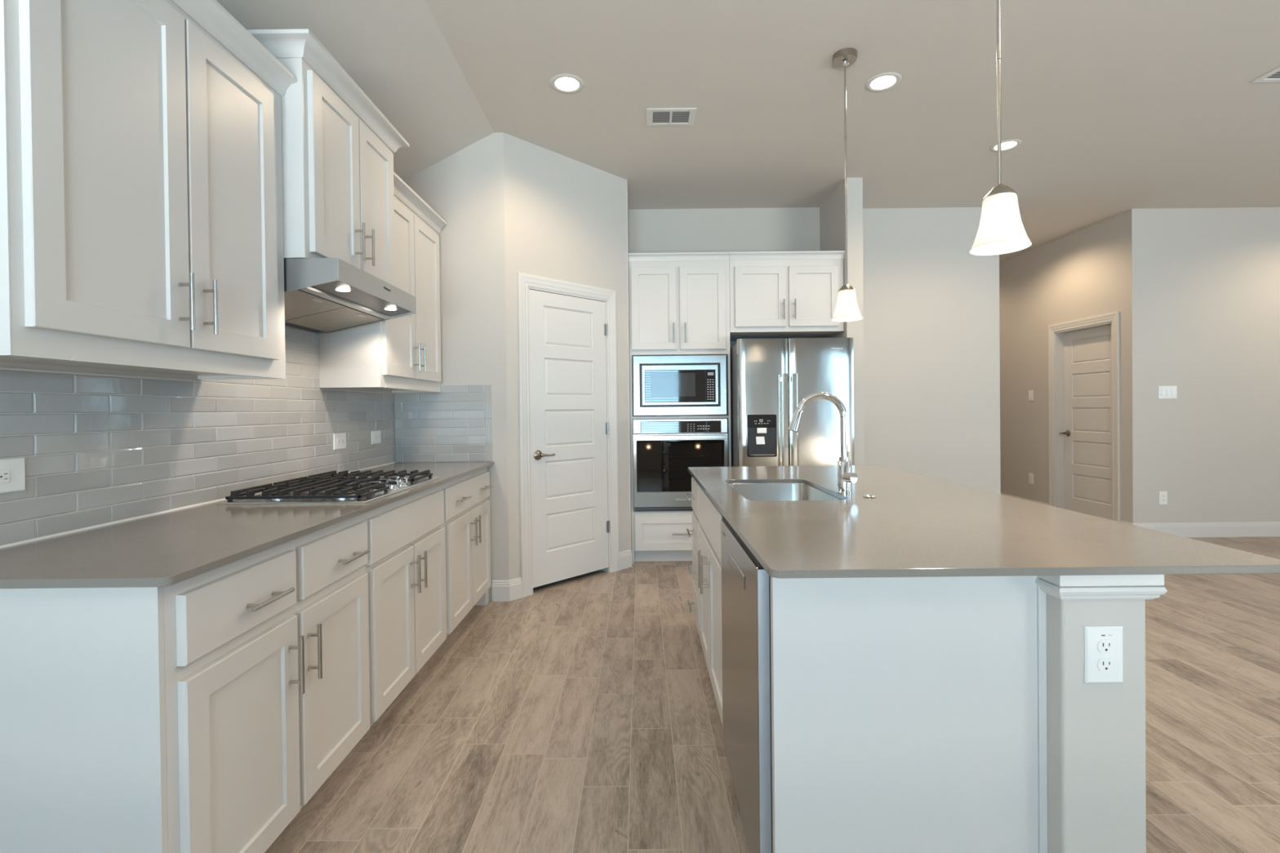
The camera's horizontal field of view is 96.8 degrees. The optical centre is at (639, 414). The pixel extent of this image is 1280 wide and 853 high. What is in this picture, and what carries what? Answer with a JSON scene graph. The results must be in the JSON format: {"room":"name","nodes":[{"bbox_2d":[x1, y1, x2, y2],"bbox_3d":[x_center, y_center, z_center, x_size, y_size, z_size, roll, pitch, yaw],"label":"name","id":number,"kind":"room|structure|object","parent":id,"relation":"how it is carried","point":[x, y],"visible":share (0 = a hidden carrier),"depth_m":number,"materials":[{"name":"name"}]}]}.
{"room":"kitchen","nodes":[
{"label":"kitchen","id":0,"kind":"room"},
{"bbox_2d":[0,360,393,393],"bbox_3d":[-1.681,-0.143,0.609,0.120,2.800,6.416,-1,0,0],"label":"wall","id":1,"kind":"structure","parent":0,"point":[2,363],"depth_m":1.72,"materials":[{"name":"grey paint"}]},
{"bbox_2d":[0,0,297,379],"bbox_3d":[-1.437,-0.674,1.599,0.375,1.100,0.972,-1,0,0],"label":"upper cabinet","id":2,"kind":"object","parent":1,"relation":"attached to","point":[141,203],"visible":1,"depth_m":1.48,"materials":[{"name":"grey paint"}]},
{"bbox_2d":[0,325,395,548],"bbox_3d":[-1.609,-0.046,2.430,0.016,0.746,2.571,-1,0,0],"label":"tile backsplash","id":3,"kind":"structure","parent":1,"relation":"attached to","point":[98,450],"depth_m":1.91,"materials":[{"name":"grey tile"}]},
{"bbox_2d":[0,457,25,493],"bbox_3d":[-1.601,0.157,1.406,0.009,0.086,0.150,-1,0,0],"label":"wall outlet","id":4,"kind":"object","parent":3,"relation":"attached to","point":[12,471],"visible":1,"depth_m":1.45,"materials":[{"name":"white plastic"}]},
{"bbox_2d":[0,469,8,483],"bbox_3d":[-1.599,0.157,1.406,0.004,0.033,0.066,-1,0,0],"label":"receptacle","id":5,"kind":"object","parent":4,"relation":"attached to","point":[4,473],"depth_m":1.43,"materials":[{"name":"white plastic"}]},
{"bbox_2d":[333,432,346,450],"bbox_3d":[-1.599,0.144,3.030,0.009,0.086,0.124,-1,0,0],"label":"wall outlet","id":6,"kind":"object","parent":3,"relation":"attached to","point":[339,439],"visible":1,"depth_m":3.02,"materials":[{"name":"white plastic"}]},
{"bbox_2d":[370,430,381,444],"bbox_3d":[-1.598,0.140,3.445,0.009,0.080,0.120,-1,0,0],"label":"wall outlet","id":7,"kind":"object","parent":3,"relation":"attached to","point":[375,435],"visible":1,"depth_m":3.44,"materials":[{"name":"white plastic"}]},
{"bbox_2d":[373,434,379,439],"bbox_3d":[-1.596,0.140,3.445,0.004,0.033,0.066,-1,0,0],"label":"receptacle","id":8,"kind":"object","parent":7,"relation":"attached to","point":[376,437],"depth_m":3.44,"materials":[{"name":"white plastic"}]},
{"bbox_2d":[246,28,409,286],"bbox_3d":[-1.400,-0.975,2.463,0.453,0.795,0.880,-1,0,0],"label":"upper cabinet","id":9,"kind":"object","parent":1,"relation":"attached to","point":[338,147],"visible":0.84,"depth_m":2.25,"materials":[{"name":"grey paint"}]},
{"bbox_2d":[284,257,416,333],"bbox_3d":[-1.361,-0.489,2.457,0.500,0.176,0.726,-1,0,0],"label":"range hood","id":10,"kind":"object","parent":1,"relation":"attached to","point":[322,295],"visible":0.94,"depth_m":2.36,"materials":[{"name":"silver metal"}]},
{"bbox_2d":[335,287,350,292],"bbox_3d":[-1.174,-0.492,2.243,0.054,0.006,0.054,-1,0,0],"label":"lamp","id":11,"kind":"object","parent":10,"relation":"on","point":[337,289],"depth_m":2.24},
{"bbox_2d":[384,306,396,310],"bbox_3d":[-1.173,-0.495,2.669,0.054,0.006,0.054,-1,0,0],"label":"lamp","id":12,"kind":"object","parent":10,"relation":"on","point":[385,308],"depth_m":2.65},
{"bbox_2d":[318,171,447,392],"bbox_3d":[-1.433,-0.688,3.273,0.372,1.100,0.854,-1,0,0],"label":"upper cabinet","id":13,"kind":"object","parent":1,"relation":"attached to","point":[402,354],"visible":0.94,"depth_m":3.13,"materials":[{"name":"grey paint"}]},
{"bbox_2d":[393,132,509,600],"bbox_3d":[-1.306,-0.313,3.775,0.864,3.080,0.120,-1,0,0],"label":"wall","id":14,"kind":"structure","parent":0,"point":[466,188],"depth_m":3.71,"materials":[{"name":"grey paint"}]},
{"bbox_2d":[394,384,493,462],"bbox_3d":[-1.284,0.060,3.712,0.640,0.506,0.011,-1,0,0],"label":"tile backsplash","id":15,"kind":"structure","parent":14,"relation":"attached to","point":[455,424],"depth_m":3.71,"materials":[{"name":"grey tile"}]},
{"bbox_2d":[503,133,630,579],"bbox_3d":[-0.525,-0.324,4.144,1.101,3.080,0.115,-1,1,-45],"label":"wall","id":16,"kind":"structure","parent":0,"point":[565,217],"depth_m":4.03,"materials":[{"name":"grey paint"}]},
{"bbox_2d":[492,577,522,601],"bbox_3d":[-0.870,1.155,3.734,0.199,0.135,0.055,-1,0,-21],"label":"baseboard","id":17,"kind":"structure","parent":16,"relation":"attached to","point":[509,590],"depth_m":3.71,"materials":[{"name":"white paint"}]},
{"bbox_2d":[516,271,618,597],"bbox_3d":[-0.516,0.134,4.113,0.878,2.164,0.170,-1,1,-45],"label":"door","id":18,"kind":"structure","parent":16,"relation":"in","point":[566,331],"depth_m":4.06,"materials":[{"name":"white paint"}]},
{"bbox_2d":[618,549,632,570],"bbox_3d":[-0.112,1.141,4.462,0.031,0.135,0.175,0,1,39],"label":"baseboard","id":19,"kind":"structure","parent":16,"relation":"attached to","point":[625,557],"depth_m":4.45,"materials":[{"name":"white paint"}]},
{"bbox_2d":[626,179,631,550],"bbox_3d":[-0.140,-0.335,4.877,0.112,3.080,0.770,-1,0,0],"label":"wall","id":20,"kind":"structure","parent":0,"point":[627,195],"depth_m":4.50,"materials":[{"name":"grey paint"}]},
{"bbox_2d":[629,207,819,347],"bbox_3d":[0.780,-0.347,5.210,1.728,3.080,0.100,-1,0,0],"label":"wall","id":21,"kind":"structure","parent":0,"point":[778,228],"depth_m":5.15,"materials":[{"name":"grey paint"}]},
{"bbox_2d":[728,250,844,341],"bbox_3d":[1.177,-0.981,4.820,0.914,0.634,0.658,-1,0,0],"label":"upper cabinet","id":22,"kind":"object","parent":21,"relation":"attached to","point":[788,295],"visible":0.94,"depth_m":4.54,"materials":[{"name":"grey paint"}]},
{"bbox_2d":[216,0,1279,262],"bbox_3d":[2.987,-1.705,3.182,9.600,0.540,11.800,-1,0,0],"label":"ceiling","id":23,"kind":"structure","parent":0,"point":[1114,107],"depth_m":3.25,"materials":[{"name":"grey paint"}]},
{"bbox_2d":[550,73,584,93],"bbox_3d":[-0.405,-1.834,3.156,0.188,0.007,0.188,-1,0,0],"label":"recessed light","id":24,"kind":"object","parent":23,"relation":"in","point":[562,82],"visible":1,"depth_m":3.15,"materials":[{"name":"grey"}]},
{"bbox_2d":[646,107,696,125],"bbox_3d":[0.191,-1.844,3.526,0.301,0.006,0.202,-1,0,0],"label":"ceiling vent","id":25,"kind":"object","parent":23,"relation":"in","point":[670,116],"visible":1,"depth_m":3.52,"materials":[{"name":"white metal"}]},
{"bbox_2d":[831,47,862,321],"bbox_3d":[1.064,-1.172,2.934,0.152,1.360,0.152,-1,0,0],"label":"pendant light","id":26,"kind":"object","parent":23,"relation":"hanging from","point":[846,309],"visible":1,"depth_m":2.92,"materials":[{"name":"white glass"}]},
{"bbox_2d":[865,71,902,91],"bbox_3d":[1.359,-1.853,3.173,0.188,0.007,0.188,-1,0,0],"label":"recessed light","id":27,"kind":"object","parent":23,"relation":"in","point":[888,80],"visible":1,"depth_m":3.16,"materials":[{"name":"grey"}]},
{"bbox_2d":[969,0,1031,255],"bbox_3d":[1.035,-1.161,1.639,0.152,1.360,0.152,-1,0,0],"label":"pendant light","id":28,"kind":"object","parent":23,"relation":"hanging from","point":[1001,230],"visible":1,"depth_m":1.62,"materials":[{"name":"white glass"}]},
{"bbox_2d":[990,138,1022,151],"bbox_3d":[2.550,-1.873,3.961,0.188,0.007,0.188,-1,0,0],"label":"recessed light","id":29,"kind":"object","parent":23,"relation":"in","point":[1006,144],"visible":0.85,"depth_m":3.95,"materials":[{"name":"grey"}]},
{"bbox_2d":[1251,66,1279,82],"bbox_3d":[3.643,-1.877,3.043,0.384,0.006,0.326,-1,0,0],"label":"ceiling vent","id":30,"kind":"object","parent":23,"relation":"in","point":[1273,76],"visible":1,"depth_m":3.17,"materials":[{"name":"white metal"}]},
{"bbox_2d":[264,536,1279,852],"bbox_3d":[3.018,1.216,3.206,9.600,0.060,11.800,-1,0,0],"label":"floor","id":31,"kind":"structure","parent":0,"point":[579,713],"depth_m":2.16,"materials":[{"name":"brown wood"}]},
{"bbox_2d":[0,513,369,852],"bbox_3d":[-1.266,0.797,1.625,0.660,0.895,0.884,-1,0,0],"label":"base cabinet","id":32,"kind":"object","parent":31,"relation":"on","point":[202,713],"visible":0.92,"depth_m":1.23,"materials":[{"name":"grey paint"}]},
{"bbox_2d":[0,462,494,588],"bbox_3d":[-1.283,0.333,2.433,0.656,0.019,2.570,-1,0,0],"label":"countertop","id":33,"kind":"structure","parent":32,"relation":"on","point":[171,548],"depth_m":1.47,"materials":[{"name":"grey stone"}]},
{"bbox_2d":[217,469,440,505],"bbox_3d":[-1.263,0.300,2.442,0.540,0.046,0.765,-1,0,0],"label":"gas cooktop","id":34,"kind":"object","parent":33,"relation":"in","point":[344,487],"visible":1,"depth_m":2.23,"materials":[{"name":"silver metal"}]},
{"bbox_2d":[364,484,446,727],"bbox_3d":[-1.265,0.790,2.463,0.660,0.895,0.790,-1,0,0],"label":"base cabinet","id":35,"kind":"object","parent":31,"relation":"on","point":[405,568],"visible":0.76,"depth_m":2.36,"materials":[{"name":"grey paint"}]},
{"bbox_2d":[440,466,492,637],"bbox_3d":[-1.264,0.783,3.285,0.660,0.895,0.851,-1,0,0],"label":"base cabinet","id":36,"kind":"object","parent":31,"relation":"on","point":[467,523],"visible":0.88,"depth_m":3.21,"materials":[{"name":"grey paint"}]},
{"bbox_2d":[628,252,731,564],"bbox_3d":[0.324,-0.044,4.830,0.809,2.490,0.660,-1,0,0],"label":"tall cabinet","id":37,"kind":"object","parent":31,"relation":"on","point":[679,302],"visible":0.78,"depth_m":4.54,"materials":[{"name":"grey paint"}]},
{"bbox_2d":[632,354,727,416],"bbox_3d":[0.319,-0.233,4.723,0.755,0.486,0.390,-1,0,0],"label":"microwave","id":38,"kind":"object","parent":37,"relation":"in","point":[697,389],"visible":1,"depth_m":4.53,"materials":[{"name":"silver metal"}]},
{"bbox_2d":[632,418,728,511],"bbox_3d":[0.326,0.406,4.754,0.756,0.740,0.538,-1,0,0],"label":"wall oven","id":39,"kind":"object","parent":37,"relation":"in","point":[662,478],"visible":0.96,"depth_m":4.54,"materials":[{"name":"black glass"}]},
{"bbox_2d":[685,476,701,635],"bbox_3d":[0.570,0.765,3.018,0.635,0.897,0.385,-1,0,0],"label":"base cabinet","id":40,"kind":"object","parent":31,"relation":"on","point":[695,486],"visible":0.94,"depth_m":2.98,"materials":[{"name":"grey paint"}]},
{"bbox_2d":[697,486,723,728],"bbox_3d":[0.570,0.770,2.389,0.635,0.897,0.868,-1,0,0],"label":"base cabinet","id":41,"kind":"object","parent":31,"relation":"on","point":[709,557],"visible":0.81,"depth_m":2.35,"materials":[{"name":"grey paint"}]},
{"bbox_2d":[688,465,1279,578],"bbox_3d":[0.809,0.312,2.193,1.080,0.017,2.076,-1,0,0],"label":"countertop","id":42,"kind":"structure","parent":41,"relation":"on","point":[914,525],"depth_m":1.45,"materials":[{"name":"grey stone"}]},
{"bbox_2d":[728,482,842,501],"bbox_3d":[0.574,0.427,2.332,0.394,0.210,0.651,-1,0,0],"label":"sink","id":43,"kind":"object","parent":42,"relation":"in","point":[781,491],"visible":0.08,"depth_m":2.64,"materials":[{"name":"silver metal"}]},
{"bbox_2d":[787,391,857,493],"bbox_3d":[0.700,0.109,2.183,0.251,0.391,0.088,-1,0,0],"label":"kitchen faucet","id":44,"kind":"object","parent":42,"relation":"on","point":[846,477],"visible":1,"depth_m":2.19,"materials":[{"name":"silver metal"}]},
{"bbox_2d":[862,493,875,497],"bbox_3d":[0.839,0.299,2.079,0.044,0.010,0.044,-1,0,0],"label":"switch","id":45,"kind":"object","parent":42,"relation":"on","point":[868,495],"visible":1,"depth_m":2.07,"materials":[{"name":"silver metal"}]},
{"bbox_2d":[720,514,773,852],"bbox_3d":[0.573,0.776,1.649,0.589,0.896,0.610,-1,0,0],"label":"dishwasher","id":46,"kind":"object","parent":31,"relation":"on","point":[746,637],"visible":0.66,"depth_m":1.47,"materials":[{"name":"grey metal"}]},
{"bbox_2d":[768,575,773,852],"bbox_3d":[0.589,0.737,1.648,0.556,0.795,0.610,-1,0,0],"label":"trim strip","id":47,"kind":"object","parent":46,"relation":"in","point":[771,821],"depth_m":1.35,"materials":[{"name":"grey"}]},
{"bbox_2d":[729,337,854,466],"bbox_3d":[1.182,0.309,4.665,0.868,1.768,0.922,-1,0,0],"label":"refrigerator","id":48,"kind":"object","parent":31,"relation":"on","point":[770,378],"visible":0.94,"depth_m":4.26,"materials":[{"name":"grey metal"}]},
{"bbox_2d":[770,575,1047,852],"bbox_3d":[0.590,0.779,1.290,0.594,0.897,0.105,-1,0,0],"label":"cabinet end panel","id":49,"kind":"object","parent":31,"relation":"on","point":[908,714],"visible":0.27,"depth_m":1.24,"materials":[{"name":"grey paint"}]},
{"bbox_2d":[819,177,864,465],"bbox_3d":[1.710,-0.355,4.913,0.133,3.080,0.820,-1,0,0],"label":"wall","id":50,"kind":"structure","parent":0,"point":[832,211],"depth_m":4.50,"materials":[{"name":"grey paint"}]},
{"bbox_2d":[862,207,1000,493],"bbox_3d":[2.536,-0.366,5.262,1.518,3.080,0.120,-1,0,0],"label":"wall","id":51,"kind":"structure","parent":0,"point":[931,325],"depth_m":5.20,"materials":[{"name":"grey paint"}]},
{"bbox_2d":[999,208,1146,523],"bbox_3d":[4.651,-0.403,7.038,0.130,3.080,3.504,-1,0,0],"label":"wall","id":52,"kind":"structure","parent":0,"point":[1098,268],"depth_m":6.07,"materials":[{"name":"grey paint"}]},
{"bbox_2d":[1000,493,1048,505],"bbox_3d":[4.595,1.066,7.580,0.015,0.135,2.405,-1,0,0],"label":"baseboard","id":53,"kind":"structure","parent":52,"relation":"attached to","point":[1001,493],"depth_m":6.76,"materials":[{"name":"white paint"}]},
{"bbox_2d":[1028,390,1033,400],"bbox_3d":[4.582,-0.219,6.662,0.011,0.124,0.076,-1,0,0],"label":"light switch","id":54,"kind":"object","parent":52,"relation":"attached to","point":[1030,392],"visible":1,"depth_m":6.65,"materials":[{"name":"white plastic"}]},
{"bbox_2d":[1029,473,1033,484],"bbox_3d":[4.593,0.757,6.670,0.009,0.124,0.076,-1,0,0],"label":"wall outlet","id":55,"kind":"object","parent":52,"relation":"attached to","point":[1031,475],"visible":1,"depth_m":6.66,"materials":[{"name":"white plastic"}]},
{"bbox_2d":[1048,311,1120,522],"bbox_3d":[4.645,0.080,5.894,0.148,2.132,0.934,-1,0,0],"label":"door","id":56,"kind":"structure","parent":52,"relation":"in","point":[1084,353],"depth_m":5.96,"materials":[{"name":"white paint"}]},
{"bbox_2d":[1120,520,1279,537],"bbox_3d":[6.146,1.099,1.413,3.135,0.135,8.025,-1,0,0],"label":"baseboard","id":57,"kind":"structure","parent":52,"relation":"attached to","point":[1252,529],"depth_m":5.28,"materials":[{"name":"white paint"}]},
{"bbox_2d":[1046,593,1146,852],"bbox_3d":[0.977,0.768,2.200,0.176,0.896,2.020,-1,0,0],"label":"wall","id":58,"kind":"structure","parent":0,"point":[1095,732],"depth_m":1.19,"materials":[{"name":"grey paint"}]},
{"bbox_2d":[1035,574,1167,599],"bbox_3d":[0.972,0.349,2.196,0.221,0.058,2.065,-1,0,0],"label":"trim","id":59,"kind":"structure","parent":58,"relation":"attached to","point":[1113,587],"depth_m":1.17,"materials":[{"name":"white paint"}]},
{"bbox_2d":[1084,626,1123,683],"bbox_3d":[0.968,0.502,1.183,0.079,0.119,0.009,-1,0,0],"label":"wall outlet","id":60,"kind":"object","parent":58,"relation":"attached to","point":[1103,645],"visible":1,"depth_m":1.18,"materials":[{"name":"white plastic"}]},
{"bbox_2d":[1097,639,1114,653],"bbox_3d":[0.968,0.482,1.181,0.034,0.028,0.004,-1,0,0],"label":"receptacle","id":61,"kind":"object","parent":60,"relation":"attached to","point":[1104,646],"depth_m":1.18,"materials":[{"name":"white plastic"}]},
{"bbox_2d":[1097,657,1114,671],"bbox_3d":[0.968,0.521,1.181,0.034,0.028,0.004,-1,0,0],"label":"receptacle","id":62,"kind":"object","parent":60,"relation":"attached to","point":[1104,664],"depth_m":1.18,"materials":[{"name":"white plastic"}]},
{"bbox_2d":[1146,207,1279,523],"bbox_3d":[6.209,-0.406,5.344,2.990,3.080,0.120,-1,0,0],"label":"wall","id":63,"kind":"structure","parent":0,"point":[1213,274],"depth_m":5.28,"materials":[{"name":"grey paint"}]},
{"bbox_2d":[1159,491,1167,504],"bbox_3d":[4.877,0.782,5.291,0.076,0.124,0.009,-1,0,0],"label":"wall outlet","id":64,"kind":"object","parent":63,"relation":"attached to","point":[1162,495],"visible":1,"depth_m":5.29,"materials":[{"name":"white plastic"}]},
{"bbox_2d":[1158,386,1177,399],"bbox_3d":[4.911,-0.203,5.282,0.170,0.120,0.011,-1,0,0],"label":"light switch","id":65,"kind":"object","parent":63,"relation":"attached to","point":[1164,392],"visible":1,"depth_m":5.28,"materials":[{"name":"white plastic"}]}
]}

